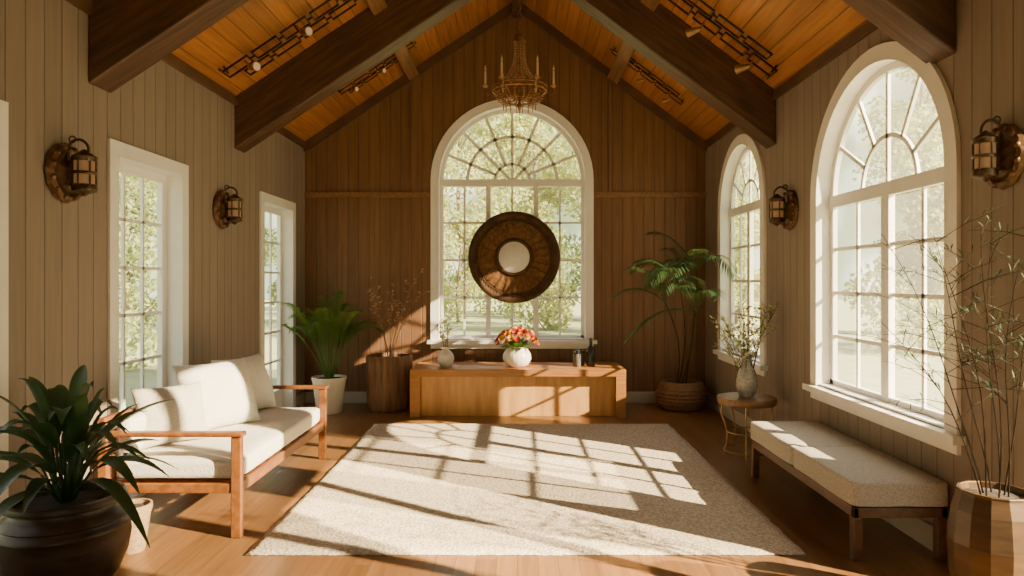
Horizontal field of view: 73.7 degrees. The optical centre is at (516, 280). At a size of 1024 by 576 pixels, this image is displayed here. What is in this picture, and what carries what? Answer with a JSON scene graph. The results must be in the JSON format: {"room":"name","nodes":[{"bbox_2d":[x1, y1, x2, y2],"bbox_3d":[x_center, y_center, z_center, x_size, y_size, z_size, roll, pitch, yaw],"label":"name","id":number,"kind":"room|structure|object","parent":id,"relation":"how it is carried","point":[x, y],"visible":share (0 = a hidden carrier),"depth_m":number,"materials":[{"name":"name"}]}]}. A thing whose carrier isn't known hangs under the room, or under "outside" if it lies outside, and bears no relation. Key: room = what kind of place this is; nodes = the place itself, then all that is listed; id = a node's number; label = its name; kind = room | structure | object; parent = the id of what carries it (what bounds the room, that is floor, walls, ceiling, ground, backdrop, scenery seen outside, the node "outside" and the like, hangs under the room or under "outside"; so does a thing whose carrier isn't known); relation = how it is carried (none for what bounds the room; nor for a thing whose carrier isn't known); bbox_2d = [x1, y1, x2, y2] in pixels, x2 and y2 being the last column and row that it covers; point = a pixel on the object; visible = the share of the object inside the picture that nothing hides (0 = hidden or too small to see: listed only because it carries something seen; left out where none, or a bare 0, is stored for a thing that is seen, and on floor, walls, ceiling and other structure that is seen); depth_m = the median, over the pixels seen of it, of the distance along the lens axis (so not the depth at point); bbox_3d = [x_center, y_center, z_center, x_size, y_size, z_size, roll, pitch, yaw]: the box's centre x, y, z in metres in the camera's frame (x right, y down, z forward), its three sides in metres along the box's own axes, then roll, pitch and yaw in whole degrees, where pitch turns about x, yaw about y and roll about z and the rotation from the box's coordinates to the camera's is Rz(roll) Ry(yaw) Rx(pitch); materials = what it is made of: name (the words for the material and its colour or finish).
{"room":"reception lobby","nodes":[
{"label":"reception lobby","id":0,"kind":"room"},
{"bbox_2d":[0,0,304,495],"bbox_3d":[-2.695,-0.110,3.200,0.170,3.220,10.400,0,0,0],"label":"wall","id":1,"kind":"structure","parent":0,"point":[58,249],"depth_m":4.20,"materials":[{"name":"beige wood"}]},
{"bbox_2d":[0,100,8,575],"bbox_3d":[-2.686,0.295,2.950,0.188,2.410,1.060,0,0,0],"label":"door","id":2,"kind":"structure","parent":1,"relation":"in","point":[4,106],"depth_m":3.45,"materials":[{"name":"white paint"}]},
{"bbox_2d":[44,135,97,203],"bbox_3d":[-2.515,-0.640,3.930,0.189,0.395,0.354,0,0,0],"label":"wall sconce","id":3,"kind":"object","parent":1,"relation":"attached to","point":[71,173],"visible":1,"depth_m":3.88,"materials":[{"name":"brown metal"}]},
{"bbox_2d":[107,138,188,498],"bbox_3d":[-2.686,0.295,4.870,0.188,2.410,1.040,0,0,0],"label":"window","id":4,"kind":"structure","parent":1,"relation":"in","point":[171,177],"depth_m":5.11,"materials":[{"name":"white paint"}]},
{"bbox_2d":[66,0,305,148],"bbox_3d":[-2.595,-1.660,3.200,0.030,0.080,10.400,0,0,0],"label":"trim","id":5,"kind":"structure","parent":1,"relation":"attached to","point":[86,6],"depth_m":5.53,"materials":[{"name":"brown wood"}]},
{"bbox_2d":[213,185,242,229],"bbox_3d":[-2.515,-0.650,6.020,0.189,0.395,0.354,0,0,0],"label":"wall sconce","id":6,"kind":"object","parent":1,"relation":"attached to","point":[227,209],"visible":1,"depth_m":5.97,"materials":[{"name":"brown metal"}]},
{"bbox_2d":[260,191,295,407],"bbox_3d":[-2.686,0.295,7.460,0.188,2.410,1.080,0,0,0],"label":"window","id":7,"kind":"structure","parent":1,"relation":"in","point":[285,210],"depth_m":7.85,"materials":[{"name":"white paint"}]},
{"bbox_2d":[296,392,305,407],"bbox_3d":[-2.601,1.430,3.200,0.018,0.140,10.400,0,0,0],"label":"baseboard","id":8,"kind":"structure","parent":1,"relation":"attached to","point":[301,398],"depth_m":8.18,"materials":[{"name":"paint"}]},
{"bbox_2d":[311,374,346,414],"bbox_3d":[-2.140,1.295,7.780,0.390,0.410,0.390,0,0,0],"label":"pot","id":9,"kind":"object","parent":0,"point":[336,382],"depth_m":7.66,"materials":[{"name":"white ceramic"}]},
{"bbox_2d":[305,14,705,391],"bbox_3d":[-0.145,-1.000,8.485,5.270,5.000,0.170,0,0,0],"label":"wall","id":10,"kind":"structure","parent":0,"point":[349,240],"depth_m":8.40,"materials":[{"name":"brown wood"}]},
{"bbox_2d":[304,3,511,151],"bbox_3d":[-1.305,-2.515,8.375,2.610,1.870,0.050,0,0,0],"label":"trim","id":11,"kind":"structure","parent":10,"relation":"attached to","point":[506,11],"depth_m":8.35,"materials":[{"name":"brown wood"}]},
{"bbox_2d":[306,392,657,402],"bbox_3d":[-0.145,1.430,8.391,4.890,0.140,0.018,0,0,0],"label":"baseboard","id":12,"kind":"structure","parent":10,"relation":"attached to","point":[349,397],"depth_m":8.38,"materials":[{"name":"paint"}]},
{"bbox_2d":[304,192,705,196],"bbox_3d":[-0.145,-1.060,8.385,4.930,0.060,0.030,0,0,0],"label":"trim","id":13,"kind":"structure","parent":10,"relation":"attached to","point":[306,194],"depth_m":8.37,"materials":[{"name":"brown wood"}]},
{"bbox_2d":[427,99,596,348],"bbox_3d":[-0.060,-0.705,8.450,2.080,3.070,0.240,0,0,0],"label":"window","id":14,"kind":"structure","parent":10,"relation":"in","point":[479,113],"depth_m":8.49,"materials":[{"name":"white paint"}]},
{"bbox_2d":[468,211,559,302],"bbox_3d":[-0.035,-0.290,8.393,1.124,1.124,0.205,0,0,0],"label":"round mirror","id":15,"kind":"object","parent":14,"relation":"attached to","point":[514,256],"visible":1,"depth_m":8.31,"materials":[{"name":"dark wood"},{"name":"carved dark wood"},{"name":"mirror glass"}]},
{"bbox_2d":[499,242,529,272],"bbox_3d":[-0.035,-0.290,8.334,0.384,0.384,0.032,0,0,0],"label":"mirror glass","id":16,"kind":"object","parent":15,"relation":"attached to","point":[514,257],"depth_m":8.32,"materials":[{"name":"mirror"}]},
{"bbox_2d":[410,77,615,191],"bbox_3d":[-0.050,-1.794,8.385,2.530,1.408,0.030,0,0,0],"label":"trim","id":17,"kind":"structure","parent":10,"relation":"attached to","point":[413,83],"depth_m":8.37,"materials":[{"name":"brown wood"}]},
{"bbox_2d":[512,0,521,17],"bbox_3d":[0.000,-3.330,3.200,0.120,0.200,10.400,0,0,0],"label":"trim","id":18,"kind":"structure","parent":10,"relation":"attached to","point":[515,11],"depth_m":8.11,"materials":[{"name":"brown wood"}]},
{"bbox_2d":[522,3,706,152],"bbox_3d":[1.160,-2.515,8.375,2.320,1.870,0.050,0,0,0],"label":"trim","id":19,"kind":"structure","parent":10,"relation":"attached to","point":[527,12],"depth_m":8.35,"materials":[{"name":"brown wood"}]},
{"bbox_2d":[171,0,867,140],"bbox_3d":[-0.145,-2.607,3.225,5.290,2.086,11.050,0,0,0],"label":"ceiling","id":20,"kind":"structure","parent":0,"point":[797,33],"depth_m":5.92,"materials":[{"name":"orange wood"}]},
{"bbox_2d":[89,0,249,92],"bbox_3d":[-1.305,-2.325,4.270,2.610,2.241,0.240,0,0,0],"label":"roof beam","id":21,"kind":"structure","parent":20,"relation":"attached to","point":[127,38],"depth_m":4.15,"materials":[{"name":"brown wood"}]},
{"bbox_2d":[218,0,356,77],"bbox_3d":[-1.849,-2.142,5.800,1.242,0.840,0.395,0,0,-2],"label":"track light","id":22,"kind":"object","parent":20,"relation":"attached to","point":[306,31],"visible":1,"depth_m":5.79,"materials":[{"name":"metal"}]},
{"bbox_2d":[235,0,471,152],"bbox_3d":[-1.305,-2.335,6.420,2.610,2.221,0.240,0,0,0],"label":"roof beam","id":23,"kind":"structure","parent":20,"relation":"attached to","point":[367,39],"depth_m":6.30,"materials":[{"name":"brown wood"}]},
{"bbox_2d":[338,42,416,94],"bbox_3d":[-1.547,-2.365,7.605,0.869,0.588,0.276,0,0,-2],"label":"track light","id":24,"kind":"object","parent":20,"relation":"attached to","point":[353,88],"visible":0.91,"depth_m":7.60,"materials":[{"name":"brown metal"}]},
{"bbox_2d":[365,0,418,79],"bbox_3d":[-1.282,-2.530,3.200,0.174,0.160,10.300,0,0,0],"label":"roof beam","id":25,"kind":"structure","parent":20,"relation":"attached to","point":[403,56],"depth_m":7.54,"materials":[{"name":"brown wood"}]},
{"bbox_2d":[482,0,556,122],"bbox_3d":[0.020,-2.252,5.500,0.602,1.955,0.528,0,0,0],"label":"chandelier","id":26,"kind":"object","parent":20,"relation":"hanging from","point":[519,97],"visible":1,"depth_m":5.48,"materials":[{"name":"orange metal"}]},
{"bbox_2d":[484,65,485,84],"bbox_3d":[-0.255,-1.659,5.500,0.018,0.172,0.017,0,0,0],"label":"candle","id":27,"kind":"object","parent":26,"relation":"on","point":[485,65],"depth_m":5.49,"materials":[{"name":"wax"}]},
{"bbox_2d":[501,56,502,75],"bbox_3d":[-0.117,-1.659,5.262,0.018,0.172,0.017,0,0,0],"label":"candle","id":28,"kind":"object","parent":26,"relation":"on","point":[501,56],"depth_m":5.26,"materials":[{"name":"wax"}]},
{"bbox_2d":[536,55,538,75],"bbox_3d":[0.158,-1.659,5.262,0.018,0.172,0.017,0,0,0],"label":"candle","id":29,"kind":"object","parent":26,"relation":"on","point":[537,66],"depth_m":5.26,"materials":[{"name":"wax"}]},
{"bbox_2d":[553,65,554,84],"bbox_3d":[0.295,-1.659,5.500,0.018,0.172,0.017,0,0,0],"label":"candle","id":30,"kind":"object","parent":26,"relation":"on","point":[553,65],"depth_m":5.49,"materials":[{"name":"wax"}]},
{"bbox_2d":[607,0,660,83],"bbox_3d":[1.190,-2.490,3.200,0.173,0.164,10.300,0,0,0],"label":"roof beam","id":31,"kind":"structure","parent":20,"relation":"attached to","point":[626,52],"depth_m":7.49,"materials":[{"name":"brown wood"}]},
{"bbox_2d":[610,47,683,105],"bbox_3d":[1.457,-2.301,7.605,0.839,0.631,0.276,0,0,-3],"label":"track light","id":32,"kind":"object","parent":20,"relation":"attached to","point":[638,81],"visible":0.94,"depth_m":7.60,"materials":[{"name":"brown metal"}]},
{"bbox_2d":[570,0,775,148],"bbox_3d":[1.160,-2.335,6.220,2.320,2.221,0.240,0,0,0],"label":"roof beam","id":33,"kind":"structure","parent":20,"relation":"attached to","point":[659,35],"depth_m":6.10,"materials":[{"name":"brown wood"}]},
{"bbox_2d":[668,0,777,78],"bbox_3d":[1.586,-2.182,5.650,1.198,0.901,0.394,0,0,-3],"label":"track light","id":34,"kind":"object","parent":20,"relation":"attached to","point":[689,31],"visible":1,"depth_m":5.65,"materials":[{"name":"brown metal"}]},
{"bbox_2d":[842,0,955,63],"bbox_3d":[1.160,-2.325,3.720,2.320,2.241,0.240,0,0,0],"label":"roof beam","id":35,"kind":"structure","parent":20,"relation":"attached to","point":[925,28],"depth_m":3.64,"materials":[{"name":"brown wood"}]},
{"bbox_2d":[113,403,949,575],"bbox_3d":[-0.145,1.560,3.200,5.270,0.120,10.740,0,0,0],"label":"floor","id":36,"kind":"structure","parent":0,"point":[189,534],"depth_m":3.96,"materials":[{"name":"brown wood"}]},
{"bbox_2d":[0,365,179,575],"bbox_3d":[-2.101,0.965,3.210,0.958,1.070,1.203,0,0,0],"label":"potted plant","id":37,"kind":"object","parent":36,"relation":"on","point":[71,525],"visible":1,"depth_m":3.18,"materials":[{"name":"green plant"}]},
{"bbox_2d":[125,498,152,554],"bbox_3d":[-2.140,1.370,3.800,0.200,0.260,0.200,0,0,0],"label":"plant pot","id":38,"kind":"object","parent":36,"relation":"on","point":[137,544],"visible":0.48,"depth_m":3.77,"materials":[{"name":"ceramic"}]},
{"bbox_2d":[98,385,328,537],"bbox_3d":[-2.033,1.150,4.880,0.875,0.700,1.830,0,0,0],"label":"sofa","id":39,"kind":"object","parent":36,"relation":"on","point":[218,463],"visible":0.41,"depth_m":4.11,"materials":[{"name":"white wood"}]},
{"bbox_2d":[119,412,145,452],"bbox_3d":[-2.340,0.925,4.880,0.100,0.237,1.640,0,0,0],"label":"cushion","id":40,"kind":"object","parent":39,"relation":"on","point":[137,422],"depth_m":4.12,"materials":[{"name":"beige fabric"}]},
{"bbox_2d":[130,381,209,449],"bbox_3d":[-2.221,0.855,4.386,0.234,0.366,0.440,0,0,42],"label":"throw pillow","id":41,"kind":"object","parent":39,"relation":"on","point":[186,413],"visible":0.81,"depth_m":4.32,"materials":[{"name":"fabric"}]},
{"bbox_2d":[172,357,260,429],"bbox_3d":[-2.123,0.806,4.848,0.331,0.464,0.580,0,0,30],"label":"throw pillow","id":42,"kind":"object","parent":39,"relation":"on","point":[228,398],"visible":0.75,"depth_m":4.75,"materials":[{"name":"beige fabric"}]},
{"bbox_2d":[118,407,319,477],"bbox_3d":[-2.010,1.109,4.880,0.760,0.164,1.700,0,0,0],"label":"seat cushion","id":43,"kind":"object","parent":39,"relation":"on","point":[280,430],"depth_m":4.33,"materials":[{"name":"beige fabric"}]},
{"bbox_2d":[211,353,275,408],"bbox_3d":[-2.153,0.820,5.407,0.315,0.436,0.540,0,0,18],"label":"throw pillow","id":44,"kind":"object","parent":39,"relation":"on","point":[261,383],"visible":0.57,"depth_m":5.41,"materials":[{"name":"beige fabric"}]},
{"bbox_2d":[280,290,384,414],"bbox_3d":[-2.041,0.801,7.764,1.078,1.399,1.212,0,0,0],"label":"potted palm","id":45,"kind":"object","parent":36,"relation":"on","point":[336,382],"visible":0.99,"depth_m":7.69,"materials":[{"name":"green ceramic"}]},
{"bbox_2d":[366,352,412,412],"bbox_3d":[-1.496,1.183,8.021,0.546,0.635,0.554,0,0,0],"label":"planter","id":46,"kind":"object","parent":36,"relation":"on","point":[388,378],"visible":0.92,"depth_m":7.80,"materials":[{"name":"brown wood"}]},
{"bbox_2d":[367,269,432,356],"bbox_3d":[-1.361,0.379,7.970,0.777,1.044,0.673,0,0,-17],"label":"dried branches","id":47,"kind":"object","parent":46,"relation":"in","point":[397,324],"visible":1,"depth_m":7.99,"materials":[{"name":"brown plant"}]},
{"bbox_2d":[410,362,625,417],"bbox_3d":[0.010,1.235,7.830,2.370,0.530,0.700,0,0,0],"label":"console table","id":48,"kind":"object","parent":36,"relation":"on","point":[461,388],"visible":1,"depth_m":7.60,"materials":[{"name":"brown wood"}]},
{"bbox_2d":[437,346,453,366],"bbox_3d":[-0.810,0.858,7.750,0.196,0.225,0.196,0,0,0],"label":"vase","id":49,"kind":"object","parent":48,"relation":"on","point":[445,358],"visible":1,"depth_m":7.69,"materials":[{"name":"white ceramic"}]},
{"bbox_2d":[436,319,453,346],"bbox_3d":[-0.826,0.634,7.761,0.219,0.414,0.227,0,0,14],"label":"sprigs","id":50,"kind":"object","parent":49,"relation":"in","point":[442,336],"visible":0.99,"depth_m":7.75,"materials":[{"name":"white plant"}]},
{"bbox_2d":[503,346,530,367],"bbox_3d":[0.000,0.855,7.720,0.322,0.230,0.322,0,0,0],"label":"vase","id":51,"kind":"object","parent":48,"relation":"on","point":[517,357],"visible":0.83,"depth_m":7.60,"materials":[{"name":"white ceramic"}]},
{"bbox_2d":[495,326,539,349],"bbox_3d":[0.001,0.656,7.713,0.521,0.311,0.402,0,0,0],"label":"flower bouquet","id":52,"kind":"object","parent":51,"relation":"in","point":[514,342],"visible":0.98,"depth_m":7.65,"materials":[{"name":"orange plant"}]},
{"bbox_2d":[573,349,580,366],"bbox_3d":[0.680,0.873,7.750,0.092,0.194,0.092,0,0,0],"label":"jar","id":53,"kind":"object","parent":48,"relation":"on","point":[576,355],"visible":1,"depth_m":7.71,"materials":[{"name":"silver metal"}]},
{"bbox_2d":[579,348,584,365],"bbox_3d":[0.735,0.873,7.860,0.092,0.194,0.092,0,0,0],"label":"jar","id":54,"kind":"object","parent":48,"relation":"on","point":[580,350],"visible":0.6,"depth_m":7.83,"materials":[{"name":"black glass"}]},
{"bbox_2d":[586,338,594,366],"bbox_3d":[0.840,0.807,7.780,0.100,0.325,0.100,0,0,0],"label":"bottle","id":55,"kind":"object","parent":48,"relation":"on","point":[590,353],"visible":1,"depth_m":7.74,"materials":[{"name":"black glass"}]},
{"bbox_2d":[244,424,805,555],"bbox_3d":[0.045,1.490,5.435,3.082,0.018,3.421,0,0,0],"label":"area rug","id":56,"kind":"object","parent":36,"relation":"on","point":[400,489],"visible":1,"depth_m":4.61,"materials":[{"name":"beige carpet"}]},
{"bbox_2d":[611,232,738,411],"bbox_3d":[1.674,0.463,7.664,1.232,2.074,1.412,0,0,0],"label":"potted palm","id":57,"kind":"object","parent":36,"relation":"on","point":[677,394],"visible":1,"depth_m":7.74,"materials":[{"name":"plant"}]},
{"bbox_2d":[717,392,777,459],"bbox_3d":[1.985,1.251,5.900,0.500,0.502,0.500,0,0,0],"label":"side table","id":58,"kind":"object","parent":36,"relation":"on","point":[731,399],"visible":0.67,"depth_m":5.77,"materials":[{"name":"brown wood"}]},
{"bbox_2d":[736,354,757,397],"bbox_3d":[1.985,0.818,5.900,0.182,0.365,0.184,0,0,0],"label":"vase","id":59,"kind":"object","parent":58,"relation":"on","point":[746,378],"visible":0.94,"depth_m":5.84,"materials":[{"name":"grey ceramic"}]},
{"bbox_2d":[709,300,779,371],"bbox_3d":[1.967,0.556,5.906,0.573,0.790,0.474,0,0,19],"label":"sprigs","id":60,"kind":"object","parent":59,"relation":"in","point":[743,350],"visible":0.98,"depth_m":5.87,"materials":[{"name":"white plant"}]},
{"bbox_2d":[751,421,947,561],"bbox_3d":[2.045,1.283,4.440,0.524,0.435,1.624,0,0,0],"label":"upholstered bench","id":61,"kind":"object","parent":36,"relation":"on","point":[864,481],"visible":1,"depth_m":3.86,"materials":[{"name":"beige fabric"}]},
{"bbox_2d":[751,421,868,464],"bbox_3d":[2.045,1.138,4.846,0.524,0.147,0.812,0,0,0],"label":"bench cushion","id":62,"kind":"object","parent":61,"relation":"on","point":[779,439],"depth_m":4.75,"materials":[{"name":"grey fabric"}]},
{"bbox_2d":[793,447,947,506],"bbox_3d":[2.045,1.138,4.034,0.524,0.147,0.812,0,0,0],"label":"bench cushion","id":63,"kind":"object","parent":61,"relation":"on","point":[852,476],"depth_m":3.79,"materials":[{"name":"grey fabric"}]},
{"bbox_2d":[844,205,1023,575],"bbox_3d":[1.890,0.595,3.004,0.800,1.809,0.906,0,0,0],"label":"potted plant","id":64,"kind":"object","parent":36,"relation":"on","point":[985,529],"visible":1,"depth_m":2.94,"materials":[{"name":"green plant"}]},
{"bbox_2d":[655,378,707,411],"bbox_3d":[1.930,1.335,8.020,0.605,0.330,0.605,0,0,0],"label":"basket","id":65,"kind":"object","parent":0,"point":[672,394],"depth_m":7.80,"materials":[{"name":"wicker"}]},
{"bbox_2d":[706,0,1023,526],"bbox_3d":[2.385,-0.110,3.200,0.130,3.220,10.400,0,0,0],"label":"wall","id":66,"kind":"structure","parent":0,"point":[984,77],"depth_m":3.59,"materials":[{"name":"beige wood"}]},
{"bbox_2d":[713,134,767,376],"bbox_3d":[2.350,-0.310,7.080,0.200,2.400,1.540,0,0,0],"label":"window","id":67,"kind":"structure","parent":66,"relation":"in","point":[743,144],"depth_m":7.28,"materials":[{"name":"white paint"}]},
{"bbox_2d":[768,184,798,230],"bbox_3d":[2.225,-0.620,5.780,0.189,0.395,0.354,0,0,0],"label":"wall sconce","id":68,"kind":"object","parent":66,"relation":"attached to","point":[783,210],"visible":1,"depth_m":5.73,"materials":[{"name":"brown metal"}]},
{"bbox_2d":[704,20,877,148],"bbox_3d":[2.305,-1.660,3.200,0.030,0.080,10.400,0,0,0],"label":"trim","id":69,"kind":"structure","parent":66,"relation":"attached to","point":[867,28],"depth_m":5.20,"materials":[{"name":"brown wood"}]},
{"bbox_2d":[706,393,947,560],"bbox_3d":[2.311,1.430,5.760,0.018,0.140,5.280,0,0,0],"label":"baseboard","id":70,"kind":"structure","parent":66,"relation":"attached to","point":[920,530],"depth_m":4.06,"materials":[{"name":"paint"}]},
{"bbox_2d":[802,41,965,454],"bbox_3d":[2.350,-0.300,4.455,0.200,2.420,1.860,0,0,0],"label":"window","id":71,"kind":"structure","parent":66,"relation":"in","point":[879,61],"depth_m":4.45,"materials":[{"name":"white paint"}]},
{"bbox_2d":[971,115,1023,189],"bbox_3d":[2.243,-0.608,3.240,0.155,0.356,0.290,0,0,0],"label":"wall sconce","id":72,"kind":"object","parent":66,"relation":"attached to","point":[997,158],"visible":1,"depth_m":3.20,"materials":[{"name":"brown metal"}]},
{"label":"outside","id":73,"kind":"structure","parent":0,"visible":0},
{"bbox_2d":[119,300,943,455],"bbox_3d":[0.000,1.740,17.500,90.000,0.220,85.000,0,0,0],"label":"ground","id":74,"kind":"structure","parent":73,"point":[908,382],"depth_m":15.14,"materials":[{"name":"green plant"}]},
{"bbox_2d":[119,172,156,342],"bbox_3d":[-9.889,-2.102,17.534,3.000,8.330,4.151,0,0,15],"label":"tree","id":75,"kind":"object","parent":74,"relation":"on","point":[132,242],"visible":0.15,"depth_m":17.45,"materials":[{"name":"green plant"}]},
{"bbox_2d":[119,173,156,371],"bbox_3d":[-8.344,-1.729,12.412,3.736,7.497,2.700,0,0,0],"label":"tree","id":76,"kind":"object","parent":74,"relation":"on","point":[130,321],"visible":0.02,"depth_m":12.78,"materials":[{"name":"green plant"}]},
{"bbox_2d":[265,217,276,307],"bbox_3d":[-7.873,-2.475,26.010,3.300,9.163,4.566,0,0,28],"label":"tree","id":77,"kind":"object","parent":74,"relation":"on","point":[274,289],"visible":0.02,"depth_m":25.07,"materials":[{"name":"green plant"}]},
{"bbox_2d":[444,136,472,285],"bbox_3d":[-4.864,-3.344,33.706,4.438,10.347,4.844,0,0,34],"label":"tree","id":78,"kind":"object","parent":74,"relation":"on","point":[445,175],"visible":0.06,"depth_m":34.18,"materials":[{"name":"green plant"}]},
{"bbox_2d":[444,115,517,323],"bbox_3d":[-2.241,-2.579,26.733,4.099,8.756,3.756,0,0,-43],"label":"tree","id":79,"kind":"object","parent":74,"relation":"on","point":[457,284],"visible":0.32,"depth_m":26.60,"materials":[{"name":"green plant"}]},
{"bbox_2d":[472,115,571,314],"bbox_3d":[0.065,-3.222,34.067,5.396,10.829,3.899,0,0,-31],"label":"tree","id":80,"kind":"object","parent":74,"relation":"on","point":[555,144],"visible":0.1,"depth_m":33.37,"materials":[{"name":"green plant"}]},
{"bbox_2d":[464,114,580,331],"bbox_3d":[0.412,-2.579,22.199,3.756,8.756,4.099,0,0,16],"label":"tree","id":81,"kind":"object","parent":74,"relation":"on","point":[546,197],"visible":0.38,"depth_m":21.80,"materials":[{"name":"green plant"}]},
{"bbox_2d":[543,138,580,305],"bbox_3d":[3.244,-2.475,27.881,4.566,9.163,3.300,0,0,12],"label":"tree","id":82,"kind":"object","parent":74,"relation":"on","point":[577,255],"visible":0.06,"depth_m":27.91,"materials":[{"name":"green plant"}]},
{"bbox_2d":[734,153,759,323],"bbox_3d":[8.174,-2.579,26.154,3.756,8.756,4.099,0,0,3],"label":"tree","id":83,"kind":"object","parent":74,"relation":"on","point":[746,165],"visible":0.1,"depth_m":25.44,"materials":[{"name":"green plant"}]},
{"bbox_2d":[734,215,759,310],"bbox_3d":[5.101,-2.475,20.580,4.566,9.163,3.300,0,0,-19],"label":"tree","id":84,"kind":"object","parent":74,"relation":"on","point":[744,219],"visible":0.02,"depth_m":20.02,"materials":[{"name":"green plant"}]},
{"bbox_2d":[843,67,943,357],"bbox_3d":[9.388,-2.102,16.028,4.151,8.330,3.000,0,0,-44],"label":"tree","id":85,"kind":"object","parent":74,"relation":"on","point":[935,203],"visible":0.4,"depth_m":15.59,"materials":[{"name":"green plant"}]},
{"bbox_2d":[877,85,943,329],"bbox_3d":[13.082,-2.102,20.418,4.151,8.330,3.000,0,0,-13],"label":"tree","id":86,"kind":"object","parent":74,"relation":"on","point":[897,230],"visible":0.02,"depth_m":20.18,"materials":[{"name":"green plant"}]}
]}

